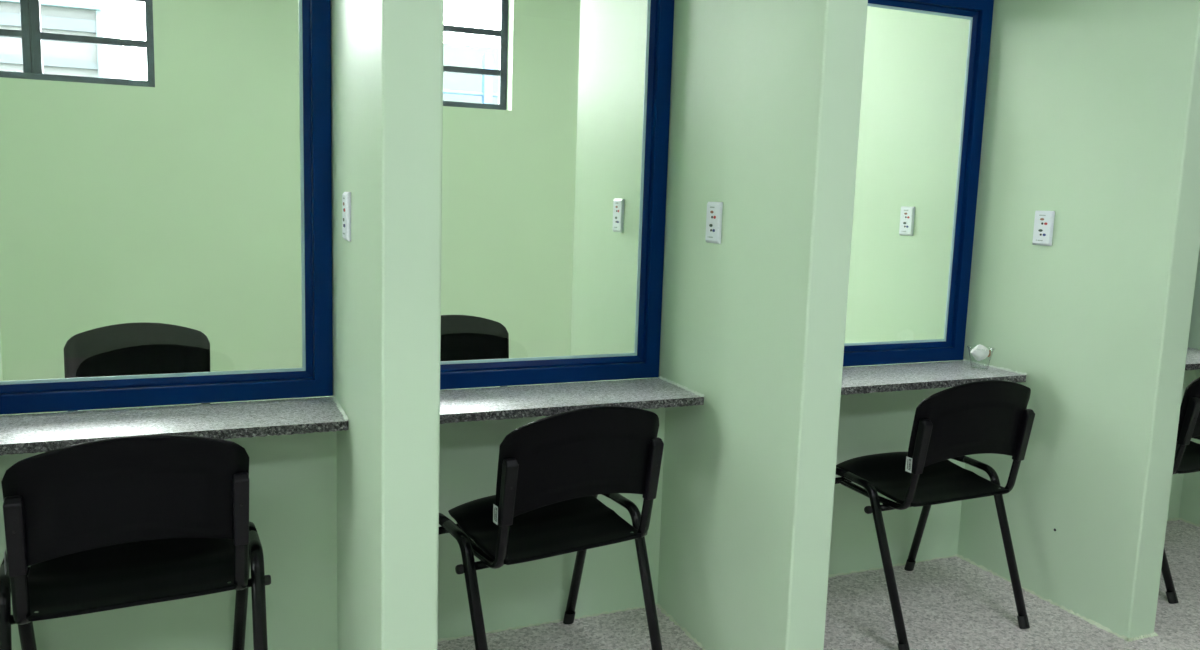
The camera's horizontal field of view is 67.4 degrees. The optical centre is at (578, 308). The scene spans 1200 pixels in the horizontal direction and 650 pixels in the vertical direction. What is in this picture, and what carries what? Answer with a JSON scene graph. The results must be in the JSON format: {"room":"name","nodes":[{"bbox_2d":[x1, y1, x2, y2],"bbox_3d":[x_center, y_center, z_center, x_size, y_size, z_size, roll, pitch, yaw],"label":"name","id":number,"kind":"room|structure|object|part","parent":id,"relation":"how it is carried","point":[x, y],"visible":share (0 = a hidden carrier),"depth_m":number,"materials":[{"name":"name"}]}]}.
{"room":"dressing room","nodes":[
{"label":"dressing room","id":0,"kind":"room"},
{"bbox_2d":[0,334,2,380],"bbox_3d":[-1.608,-0.392,2.090,0.122,2.850,1.542,-1,8,-22],"label":"wall partition","id":1,"kind":"structure","parent":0,"point":[1,371],"depth_m":2.89,"materials":[{"name":"green paint"}]},
{"bbox_2d":[0,0,580,414],"bbox_3d":[-1.121,-0.791,5.598,9.400,2.930,0.200,-1,8,-22],"label":"wall","id":2,"kind":"structure","parent":0,"point":[175,201],"depth_m":5.12,"materials":[{"name":"green paint"}]},
{"bbox_2d":[0,0,154,86],"bbox_3d":[-2.911,-1.662,4.763,1.192,0.895,0.046,-1,8,-22],"label":"window","id":3,"kind":"structure","parent":2,"relation":"in","point":[30,32],"depth_m":4.83,"materials":[{"name":"grey paint"}]},
{"bbox_2d":[443,0,507,109],"bbox_3d":[-1.014,-1.706,5.542,1.194,0.895,0.046,-1,8,-22],"label":"window","id":4,"kind":"structure","parent":2,"relation":"in","point":[502,33],"depth_m":5.73,"materials":[{"name":"grey paint"}]},
{"bbox_2d":[307,0,443,649],"bbox_3d":[-0.622,-0.415,2.495,0.122,2.850,1.542,-1,8,-22],"label":"wall partition","id":5,"kind":"structure","parent":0,"point":[387,55],"depth_m":1.88,"materials":[{"name":"green paint"}]},
{"bbox_2d":[332,395,348,420],"bbox_3d":[-0.641,0.263,2.406,0.009,0.008,0.287,-1,8,-22],"label":"trim","id":6,"kind":"structure","parent":5,"relation":"attached to","point":[345,417],"depth_m":2.40,"materials":[{"name":"white"}]},
{"bbox_2d":[342,192,350,240],"bbox_3d":[-0.569,-0.226,2.198,0.013,0.118,0.074,-1,8,-22],"label":"wall plate","id":7,"kind":"object","parent":5,"relation":"attached to","point":[346,196],"visible":1,"depth_m":2.17,"materials":[{"name":"white plastic"}]},
{"bbox_2d":[0,370,1195,649],"bbox_3d":[0.052,-0.430,2.764,9.200,2.850,0.116,-1,8,-22],"label":"wall","id":8,"kind":"structure","parent":0,"point":[293,478],"depth_m":2.67,"materials":[{"name":"green paint"}]},
{"bbox_2d":[0,0,332,414],"bbox_3d":[-1.119,-0.408,2.299,0.939,1.335,0.050,-1,8,-22],"label":"window","id":9,"kind":"structure","parent":8,"relation":"in","point":[315,377],"depth_m":2.43,"materials":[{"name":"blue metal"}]},
{"bbox_2d":[0,397,347,455],"bbox_3d":[-1.074,0.289,2.232,0.942,0.025,0.287,-1,8,-22],"label":"countertop","id":10,"kind":"structure","parent":8,"relation":"attached to","point":[37,432],"depth_m":2.23,"materials":[{"name":"grey stone"}]},
{"bbox_2d":[438,604,656,641],"bbox_3d":[-0.160,0.992,2.810,0.911,0.007,0.009,-1,8,-22],"label":"trim","id":11,"kind":"structure","parent":8,"relation":"attached to","point":[642,607],"depth_m":2.83,"materials":[{"name":"green"}]},
{"bbox_2d":[440,0,673,389],"bbox_3d":[-0.147,-0.430,2.698,0.908,1.335,0.050,-1,8,-22],"label":"window","id":12,"kind":"structure","parent":8,"relation":"in","point":[644,362],"depth_m":2.83,"materials":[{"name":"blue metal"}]},
{"bbox_2d":[440,378,703,423],"bbox_3d":[-0.102,0.267,2.631,0.911,0.025,0.287,-1,8,-22],"label":"countertop","id":13,"kind":"structure","parent":8,"relation":"attached to","point":[492,403],"depth_m":2.61,"materials":[{"name":"grey stone"}]},
{"bbox_2d":[828,554,956,577],"bbox_3d":[0.921,0.966,3.254,1.180,0.007,0.009,-1,8,-22],"label":"trim","id":14,"kind":"structure","parent":8,"relation":"attached to","point":[898,564],"depth_m":3.33,"materials":[{"name":"green"}]},
{"bbox_2d":[843,0,993,366],"bbox_3d":[0.934,-0.456,3.143,1.177,1.335,0.050,-1,8,-22],"label":"window","id":15,"kind":"structure","parent":8,"relation":"in","point":[979,13],"depth_m":3.31,"materials":[{"name":"blue wood"}]},
{"bbox_2d":[841,360,1025,394],"bbox_3d":[0.979,0.241,3.075,1.180,0.025,0.287,-1,8,-22],"label":"countertop","id":16,"kind":"structure","parent":8,"relation":"attached to","point":[911,376],"depth_m":3.11,"materials":[{"name":"grey stone"}]},
{"bbox_2d":[967,345,994,369],"bbox_3d":[1.454,0.179,3.255,0.094,0.080,0.094,-1,8,-22],"label":"plastic cup","id":17,"kind":"object","parent":16,"relation":"on","point":[969,345],"visible":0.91,"depth_m":3.26,"materials":[{"name":"clear plastic"}]},
{"bbox_2d":[970,344,988,360],"bbox_3d":[1.448,0.159,3.241,0.071,0.059,0.053,-1,8,-22],"label":"crumpled paper","id":18,"kind":"object","parent":17,"relation":"in","point":[977,352],"visible":1,"depth_m":3.23,"materials":[{"name":"white paper"}]},
{"bbox_2d":[1167,517,1179,520],"bbox_3d":[2.116,0.937,3.742,1.154,0.010,0.013,-1,8,-22],"label":"trim","id":19,"kind":"structure","parent":8,"relation":"attached to","point":[1176,518],"depth_m":3.95,"materials":[{"name":"green"}]},
{"bbox_2d":[1185,348,1199,369],"bbox_3d":[2.173,0.213,3.565,1.154,0.025,0.287,-1,8,-22],"label":"countertop","id":20,"kind":"structure","parent":8,"relation":"attached to","point":[1193,355],"depth_m":3.60,"materials":[{"name":"grey stone"}]},
{"bbox_2d":[570,0,867,649],"bbox_3d":[0.335,-0.437,2.888,0.122,2.850,1.542,-1,8,-22],"label":"wall partition","id":21,"kind":"structure","parent":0,"point":[765,98],"depth_m":2.49,"materials":[{"name":"green paint"}]},
{"bbox_2d":[612,199,623,232],"bbox_3d":[0.139,-0.331,3.192,0.013,0.118,0.074,-1,8,-22],"label":"wall plate","id":22,"kind":"object","parent":21,"relation":"attached to","point":[618,204],"visible":1,"depth_m":3.18,"materials":[{"name":"white plastic"}]},
{"bbox_2d":[657,604,704,649],"bbox_3d":[0.448,1.025,2.680,0.137,0.010,0.717,-1,8,-22],"label":"trim","id":23,"kind":"structure","parent":21,"relation":"attached to","point":[663,611],"depth_m":2.84,"materials":[{"name":"green"}]},
{"bbox_2d":[658,376,704,396],"bbox_3d":[0.316,0.240,2.799,0.009,0.008,0.287,-1,8,-22],"label":"trim","id":24,"kind":"structure","parent":21,"relation":"attached to","point":[660,377],"depth_m":2.79,"materials":[{"name":"white"}]},
{"bbox_2d":[705,202,722,243],"bbox_3d":[0.388,-0.248,2.591,0.013,0.118,0.074,-1,8,-22],"label":"wall plate","id":25,"kind":"object","parent":21,"relation":"attached to","point":[714,209],"visible":1,"depth_m":2.58,"materials":[{"name":"white plastic"}]},
{"bbox_2d":[437,520,1199,649],"bbox_3d":[0.960,1.349,0.653,9.200,0.080,5.004,-1,8,-22],"label":"floor","id":26,"kind":"structure","parent":0,"point":[951,603],"depth_m":2.92,"materials":[{"name":"grey stone"}]},
{"bbox_2d":[0,435,270,649],"bbox_3d":[-1.037,0.646,2.111,0.579,0.831,0.515,-2,8,-26],"label":"chair","id":27,"kind":"object","parent":26,"relation":"on","point":[100,525],"visible":1,"depth_m":1.93,"materials":[{"name":"black"}]},
{"bbox_3d":[-1.228,0.833,1.928,0.035,0.484,0.306,-2,8,-28],"label":"leg","id":28,"kind":"part","parent":27,"relation":"part of","materials":[{"name":"black paint"}]},
{"bbox_3d":[-1.336,0.799,2.156,0.044,0.482,0.208,-1,8,-19],"label":"leg","id":29,"kind":"part","parent":27,"relation":"part of","materials":[{"name":"black paint"}]},
{"bbox_3d":[-0.943,0.394,1.901,0.467,0.272,0.076,-2,8,-26],"label":"backrest","id":30,"kind":"part","parent":27,"relation":"part of","materials":[{"name":"black plastic"}]},
{"bbox_3d":[-1.046,0.599,2.124,0.443,0.060,0.410,-2,8,-26],"label":"seat","id":31,"kind":"part","parent":27,"relation":"part of","materials":[{"name":"black plastic"}]},
{"bbox_3d":[-0.882,0.783,2.379,0.044,0.482,0.208,-3,9,-33],"label":"leg","id":32,"kind":"part","parent":27,"relation":"part of","materials":[{"name":"black paint"}]},
{"bbox_3d":[-0.766,0.817,2.154,0.035,0.484,0.306,-2,8,-24],"label":"leg","id":33,"kind":"part","parent":27,"relation":"part of","materials":[{"name":"black paint"}]},
{"bbox_2d":[439,406,663,649],"bbox_3d":[-0.097,0.628,2.468,0.579,0.831,0.515,-3,9,-31],"label":"chair","id":34,"kind":"object","parent":26,"relation":"on","point":[552,471],"visible":0.97,"depth_m":2.30,"materials":[{"name":"black plastic"}]},
{"bbox_3d":[-0.398,0.783,2.489,0.044,0.482,0.208,-2,8,-24],"label":"leg","id":35,"kind":"part","parent":34,"relation":"part of","materials":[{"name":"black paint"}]},
{"bbox_3d":[-0.270,0.817,2.271,0.035,0.484,0.306,-3,9,-32],"label":"leg","id":36,"kind":"part","parent":34,"relation":"part of","materials":[{"name":"black paint"}]},
{"bbox_2d":[494,507,496,521],"bbox_3d":[-0.201,0.496,2.170,0.001,0.034,0.015,-3,9,-30],"label":"label","id":37,"kind":"object","parent":34,"relation":"attached to","point":[495,507],"depth_m":2.17,"materials":[{"name":"white paper"}]},
{"bbox_3d":[-0.107,0.580,2.481,0.443,0.060,0.410,-3,9,-31],"label":"seat","id":38,"kind":"part","parent":34,"relation":"part of","materials":[{"name":"black plastic"}]},
{"bbox_3d":[0.011,0.375,2.266,0.467,0.272,0.076,-3,9,-31],"label":"backrest","id":39,"kind":"part","parent":34,"relation":"part of","materials":[{"name":"black plastic"}]},
{"bbox_3d":[0.036,0.763,2.749,0.044,0.482,0.208,-4,9,-38],"label":"leg","id":40,"kind":"part","parent":34,"relation":"part of","materials":[{"name":"black paint"}]},
{"bbox_3d":[0.171,0.795,2.535,0.035,0.484,0.306,-2,8,-29],"label":"leg","id":41,"kind":"part","parent":34,"relation":"part of","materials":[{"name":"black paint"}]},
{"bbox_2d":[835,380,1034,649],"bbox_3d":[1.123,0.599,2.967,0.579,0.831,0.515,-2,8,-24],"label":"chair","id":42,"kind":"object","parent":26,"relation":"on","point":[985,416],"visible":0.92,"depth_m":2.79,"materials":[{"name":"black plastic"}]},
{"bbox_3d":[0.825,0.751,3.023,0.044,0.482,0.208,-1,8,-17],"label":"leg","id":43,"kind":"part","parent":42,"relation":"part of","materials":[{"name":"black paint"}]},
{"bbox_3d":[0.925,0.785,2.791,0.035,0.484,0.306,-2,8,-26],"label":"leg","id":44,"kind":"part","parent":42,"relation":"part of","materials":[{"name":"black paint"}]},
{"bbox_3d":[1.115,0.552,2.981,0.443,0.060,0.410,-2,8,-24],"label":"seat","id":45,"kind":"part","parent":42,"relation":"part of","materials":[{"name":"black plastic"}]},
{"bbox_3d":[1.286,0.738,3.230,0.044,0.482,0.208,-3,9,-31],"label":"leg","id":46,"kind":"part","parent":42,"relation":"part of","materials":[{"name":"black paint"}]},
{"bbox_3d":[1.210,0.347,2.755,0.467,0.272,0.076,-2,8,-24],"label":"backrest","id":47,"kind":"part","parent":42,"relation":"part of","materials":[{"name":"black plastic"}]},
{"bbox_3d":[1.394,0.771,3.001,0.035,0.484,0.306,-1,8,-22],"label":"leg","id":48,"kind":"part","parent":42,"relation":"part of","materials":[{"name":"black paint"}]},
{"bbox_2d":[1161,377,1199,603],"bbox_3d":[2.211,0.577,3.389,0.579,0.831,0.515,-2,8,-23],"label":"chair","id":49,"kind":"object","parent":26,"relation":"on","point":[1187,452],"visible":0.3,"depth_m":3.11,"materials":[{"name":"black plastic"}]},
{"bbox_3d":[2.011,0.762,3.215,0.035,0.484,0.306,-2,8,-25],"label":"leg","id":50,"kind":"part","parent":49,"relation":"part of","materials":[{"name":"black paint"}]},
{"bbox_3d":[2.203,0.529,3.403,0.443,0.060,0.410,-2,8,-23],"label":"seat","id":51,"kind":"part","parent":49,"relation":"part of","materials":[{"name":"black plastic"}]},
{"bbox_3d":[2.297,0.325,3.176,0.467,0.272,0.076,-2,8,-23],"label":"backrest","id":52,"kind":"part","parent":49,"relation":"part of","materials":[{"name":"black plastic"}]},
{"bbox_2d":[844,0,1199,638],"bbox_3d":[1.541,-0.466,3.383,0.122,2.850,1.542,-1,8,-22],"label":"wall partition","id":53,"kind":"structure","parent":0,"point":[1092,112],"depth_m":3.03,"materials":[{"name":"green paint"}]},
{"bbox_2d":[899,206,914,235],"bbox_3d":[1.345,-0.359,3.688,0.013,0.118,0.074,-1,8,-22],"label":"wall plate","id":54,"kind":"object","parent":53,"relation":"attached to","point":[907,214],"visible":1,"depth_m":3.68,"materials":[{"name":"white plastic"}]},
{"bbox_2d":[963,358,1026,374],"bbox_3d":[1.522,0.212,3.294,0.009,0.008,0.287,-1,8,-22],"label":"trim","id":55,"kind":"structure","parent":53,"relation":"attached to","point":[1002,368],"depth_m":3.27,"materials":[{"name":"white"}]},
{"bbox_2d":[1032,210,1054,245],"bbox_3d":[1.594,-0.277,3.086,0.013,0.118,0.074,-1,8,-22],"label":"wall plate","id":56,"kind":"object","parent":53,"relation":"attached to","point":[1044,220],"visible":1,"depth_m":3.08,"materials":[{"name":"white plastic"}]},
{"bbox_2d":[957,554,1157,641],"bbox_3d":[1.655,0.997,3.176,0.140,0.010,0.717,-1,8,-22],"label":"trim","id":57,"kind":"structure","parent":53,"relation":"attached to","point":[1090,621],"depth_m":3.02,"materials":[{"name":"green"}]},
{"bbox_2d":[1179,246,1199,523],"bbox_3d":[2.723,-0.493,3.869,0.122,2.850,1.542,-1,8,-22],"label":"wall partition","id":58,"kind":"structure","parent":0,"point":[1189,510],"depth_m":3.90,"materials":[{"name":"green paint"}]},
{"bbox_2d":[1179,518,1199,526],"bbox_3d":[2.777,0.970,3.642,0.013,0.010,0.706,-1,8,-22],"label":"trim","id":59,"kind":"structure","parent":58,"relation":"attached to","point":[1190,522],"depth_m":3.92,"materials":[{"name":"green"}]},
{"bbox_3d":[-0.556,0.819,4.316,9.200,0.100,2.996,-1,8,-22],"label":"floor","id":60,"kind":"structure","parent":0,"visible":0},
{"bbox_2d":[64,322,209,411],"bbox_3d":[-1.491,0.490,3.051,0.579,0.831,0.515,-2,8,-23],"label":"chair","id":61,"kind":"object","parent":60,"relation":"on","point":[139,348],"visible":0.29,"depth_m":3.20,"materials":[{"name":"black"}]},
{"bbox_3d":[-1.561,0.188,3.193,0.467,0.272,0.076,-2,8,-23],"label":"backrest","id":62,"kind":"part","parent":61,"relation":"part of","materials":[{"name":"black plastic"}]},
{"bbox_2d":[440,315,508,386],"bbox_3d":[-0.446,0.466,3.480,0.579,0.831,0.515,-1,8,-21],"label":"chair","id":63,"kind":"object","parent":60,"relation":"on","point":[463,337],"visible":0.15,"depth_m":3.66,"materials":[{"name":"black"}]},
{"bbox_3d":[-0.508,0.163,3.625,0.467,0.272,0.076,-1,8,-21],"label":"backrest","id":64,"kind":"part","parent":63,"relation":"part of","materials":[{"name":"black"}]},
{"label":"outside","id":65,"kind":"structure","parent":0,"visible":0},
{"bbox_3d":[-6.289,-0.900,18.179,30.000,0.050,26.800,-1,8,-22],"label":"ground","id":66,"kind":"structure","parent":65,"visible":0},
{"bbox_2d":[0,0,128,78],"bbox_3d":[-6.400,-1.246,8.659,3.580,3.075,3.070,-1,8,-22],"label":"building","id":67,"kind":"structure","parent":66,"relation":"on","point":[59,57],"depth_m":7.72,"materials":[{"name":"grey"}]},
{"bbox_3d":[-4.198,-1.074,7.968,0.040,3.040,0.050,-1,8,-22],"label":"corner trim","id":68,"kind":"part","parent":67,"relation":"part of","materials":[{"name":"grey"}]},
{"bbox_2d":[443,54,497,103],"bbox_3d":[-1.081,-1.324,10.342,2.500,3.110,0.100,-1,8,-22],"label":"railing","id":69,"kind":"object","parent":66,"relation":"on","point":[487,94],"visible":0.14,"depth_m":10.14,"materials":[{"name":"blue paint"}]},
{"bbox_3d":[-1.048,-2.429,10.199,2.400,0.040,0.038,-1,8,-22],"label":"rail","id":70,"kind":"part","parent":69,"relation":"part of","materials":[{"name":"white paint"}]},
{"bbox_3d":[-1.072,-1.324,10.346,0.100,3.110,0.100,-1,8,-22],"label":"post","id":71,"kind":"part","parent":69,"relation":"part of","materials":[{"name":"white paint"}]},
{"bbox_2d":[443,43,498,103],"bbox_3d":[-0.217,-1.573,11.647,6.700,3.320,0.200,-1,8,-22],"label":"building","id":72,"kind":"structure","parent":66,"relation":"on","point":[457,55],"depth_m":10.88,"materials":[{"name":"white"}]}
]}

